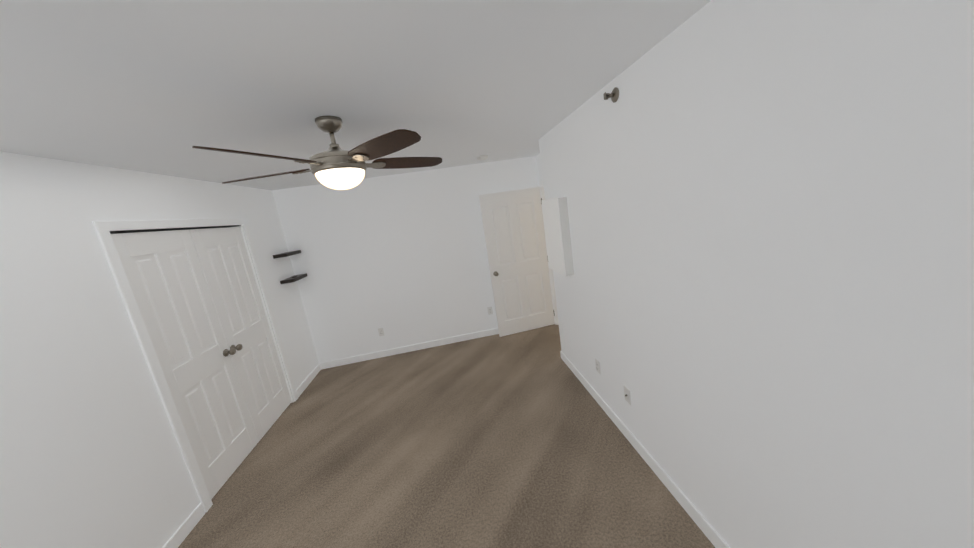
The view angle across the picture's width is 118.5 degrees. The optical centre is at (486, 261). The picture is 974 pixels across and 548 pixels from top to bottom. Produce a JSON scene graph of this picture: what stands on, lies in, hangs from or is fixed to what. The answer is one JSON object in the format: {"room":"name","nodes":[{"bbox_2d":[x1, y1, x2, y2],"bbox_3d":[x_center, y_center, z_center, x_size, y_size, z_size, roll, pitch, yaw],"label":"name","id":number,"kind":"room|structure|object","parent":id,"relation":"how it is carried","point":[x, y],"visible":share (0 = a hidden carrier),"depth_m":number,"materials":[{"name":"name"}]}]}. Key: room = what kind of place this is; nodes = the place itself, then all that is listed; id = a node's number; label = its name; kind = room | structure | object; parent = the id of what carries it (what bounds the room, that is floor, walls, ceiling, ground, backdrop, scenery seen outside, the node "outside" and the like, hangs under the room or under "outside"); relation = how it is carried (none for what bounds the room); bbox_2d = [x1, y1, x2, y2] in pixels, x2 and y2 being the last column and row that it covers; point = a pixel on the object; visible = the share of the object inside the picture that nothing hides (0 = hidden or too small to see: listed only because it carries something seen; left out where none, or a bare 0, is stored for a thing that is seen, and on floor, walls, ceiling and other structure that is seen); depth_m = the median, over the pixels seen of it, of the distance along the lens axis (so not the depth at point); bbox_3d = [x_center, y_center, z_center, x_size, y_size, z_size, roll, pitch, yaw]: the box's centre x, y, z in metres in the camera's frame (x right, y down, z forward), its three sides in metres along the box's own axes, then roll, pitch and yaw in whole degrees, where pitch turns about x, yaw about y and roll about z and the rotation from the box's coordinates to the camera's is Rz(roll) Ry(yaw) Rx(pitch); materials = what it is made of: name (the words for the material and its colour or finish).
{"room":"empty bedroom","nodes":[
{"label":"empty bedroom","id":0,"kind":"room"},
{"bbox_2d":[0,151,318,547],"bbox_3d":[-2.227,0.664,1.618,0.120,2.440,4.459,-10,10,-7],"label":"wall","id":1,"kind":"structure","parent":0,"point":[91,455],"depth_m":1.59,"materials":[{"name":"white paint"}]},
{"bbox_2d":[110,225,240,233],"bbox_3d":[-2.477,-0.271,2.364,0.116,0.012,1.190,-10,10,-7],"label":"trim","id":2,"kind":"structure","parent":1,"relation":"attached to","point":[144,230],"depth_m":2.19,"materials":[{"name":"black"}]},
{"bbox_2d":[162,503,204,547],"bbox_3d":[-1.850,1.950,0.861,0.013,0.095,2.470,-10,10,-7],"label":"baseboard","id":3,"kind":"structure","parent":1,"relation":"attached to","point":[183,531],"depth_m":1.93,"materials":[{"name":"white paint"}]},
{"bbox_2d":[92,219,297,512],"bbox_3d":[-2.265,0.677,2.546,0.016,2.097,1.334,-10,10,-7],"label":"trim","id":4,"kind":"structure","parent":1,"relation":"attached to","point":[103,229],"depth_m":1.96,"materials":[{"name":"white paint"}]},
{"bbox_2d":[111,227,291,498],"bbox_3d":[-2.270,0.710,2.552,0.106,2.008,1.188,-10,10,-7],"label":"closet door","id":5,"kind":"structure","parent":1,"relation":"in","point":[196,294],"depth_m":2.37,"materials":[{"name":"white paint"}]},
{"bbox_2d":[236,225,293,402],"bbox_3d":[-2.328,0.716,2.543,0.120,2.040,1.220,-10,10,-7],"label":"door frame","id":6,"kind":"structure","parent":1,"relation":"attached to","point":[265,309],"depth_m":3.12,"materials":[{"name":"white paint"}]},
{"bbox_2d":[296,364,320,397],"bbox_3d":[-2.262,1.496,3.695,0.013,0.095,0.649,-10,10,-7],"label":"baseboard","id":7,"kind":"structure","parent":1,"relation":"attached to","point":[302,387],"depth_m":3.65,"materials":[{"name":"white paint"}]},
{"bbox_2d":[0,0,710,189],"bbox_3d":[0.309,-1.132,2.231,5.830,0.100,5.740,-10,10,-7],"label":"ceiling","id":8,"kind":"structure","parent":0,"point":[162,87],"depth_m":1.15,"materials":[{"name":"white paint"}]},
{"bbox_2d":[192,116,441,189],"bbox_3d":[-0.892,-0.603,1.670,1.254,0.382,1.261,-10,10,-7],"label":"fan","id":9,"kind":"object","parent":8,"relation":"hanging from","point":[335,166],"visible":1,"depth_m":1.55,"materials":[{"name":"brown wood"}]},
{"bbox_2d":[477,155,487,160],"bbox_3d":[-0.053,-1.219,3.403,0.132,0.040,0.132,-10,10,-7],"label":"smoke detector","id":10,"kind":"object","parent":8,"relation":"attached to","point":[482,157],"visible":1,"depth_m":3.36,"materials":[{"name":"white plastic"}]},
{"bbox_2d":[272,156,538,362],"bbox_3d":[-0.829,0.011,4.059,3.640,2.440,0.120,-10,10,-7],"label":"wall","id":11,"kind":"structure","parent":0,"point":[401,260],"depth_m":3.93,"materials":[{"name":"white paint"}]},
{"bbox_2d":[378,328,383,335],"bbox_3d":[-1.480,0.982,4.054,0.070,0.115,0.008,-10,10,-7],"label":"electrical outlet","id":12,"kind":"object","parent":11,"relation":"attached to","point":[381,331],"visible":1,"depth_m":4.05,"materials":[{"name":"white plastic"}]},
{"bbox_2d":[319,328,498,369],"bbox_3d":[-0.649,1.162,4.202,3.400,0.095,0.013,-10,10,-7],"label":"baseboard","id":13,"kind":"structure","parent":11,"relation":"attached to","point":[395,351],"depth_m":4.14,"materials":[{"name":"white paint"}]},
{"bbox_2d":[487,307,492,314],"bbox_3d":[0.047,0.714,4.233,0.070,0.115,0.008,-10,10,-7],"label":"electrical outlet","id":14,"kind":"object","parent":11,"relation":"attached to","point":[490,310],"visible":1,"depth_m":4.23,"materials":[{"name":"white plastic"}]},
{"bbox_2d":[479,187,554,336],"bbox_3d":[0.458,0.027,4.058,0.864,2.010,0.177,-10,10,-7],"label":"bedroom door","id":15,"kind":"structure","parent":11,"relation":"in","point":[514,231],"depth_m":4.05,"materials":[{"name":"white paint"}]},
{"bbox_2d":[178,324,714,547],"bbox_3d":[0.679,1.341,2.681,5.830,0.100,5.740,-10,10,-7],"label":"floor","id":16,"kind":"structure","parent":0,"point":[518,440],"depth_m":2.18,"materials":[{"name":"carpet"}]},
{"bbox_2d":[538,153,542,180],"bbox_3d":[0.832,-1.178,3.497,0.120,0.410,0.900,-10,10,-7],"label":"wall","id":17,"kind":"structure","parent":0,"point":[540,168],"depth_m":3.87,"materials":[{"name":"white paint"}]},
{"bbox_2d":[538,181,558,324],"bbox_3d":[0.994,-0.020,3.725,0.136,2.087,0.977,-10,10,-7],"label":"door frame","id":18,"kind":"structure","parent":17,"relation":"attached to","point":[551,270],"depth_m":4.20,"materials":[{"name":"white paint"}]},
{"bbox_2d":[536,155,555,316],"bbox_3d":[0.909,-0.268,4.160,0.120,2.440,0.089,-10,10,-7],"label":"wall","id":19,"kind":"structure","parent":0,"point":[537,164],"depth_m":3.97,"materials":[{"name":"white paint"}]},
{"bbox_2d":[539,0,973,547],"bbox_3d":[1.149,0.178,1.514,0.410,2.440,3.450,-10,10,-7],"label":"wall","id":20,"kind":"structure","parent":0,"point":[764,293],"depth_m":0.94,"materials":[{"name":"white paint"}]},
{"bbox_2d":[541,197,573,275],"bbox_3d":[0.671,-0.250,2.778,0.090,0.705,0.420,-10,10,-7],"label":"box","id":21,"kind":"object","parent":20,"relation":"attached to","point":[557,233],"visible":1,"depth_m":2.63,"materials":[{"name":"white plastic"}]},
{"bbox_2d":[595,358,600,373],"bbox_3d":[0.944,0.892,2.474,0.008,0.115,0.070,-10,10,-7],"label":"electrical outlet","id":22,"kind":"object","parent":20,"relation":"attached to","point":[597,362],"visible":1,"depth_m":2.46,"materials":[{"name":"white plastic"}]},
{"bbox_2d":[603,87,618,102],"bbox_3d":[0.698,-0.944,1.647,0.066,0.076,0.076,-10,10,-7],"label":"sprinkler head","id":23,"kind":"object","parent":20,"relation":"attached to","point":[614,95],"visible":1,"depth_m":1.64},
{"bbox_2d":[624,385,630,404],"bbox_3d":[0.996,0.954,2.072,0.020,0.115,0.070,-10,10,-7],"label":"electrical outlet","id":24,"kind":"object","parent":20,"relation":"attached to","point":[627,394],"visible":1,"depth_m":2.07,"materials":[{"name":"white plastic"}]},
{"bbox_2d":[561,351,729,547],"bbox_3d":[1.112,1.354,1.698,0.013,0.095,3.450,-10,10,-7],"label":"baseboard","id":25,"kind":"structure","parent":20,"relation":"attached to","point":[713,536],"depth_m":1.84,"materials":[{"name":"white paint"}]}
]}

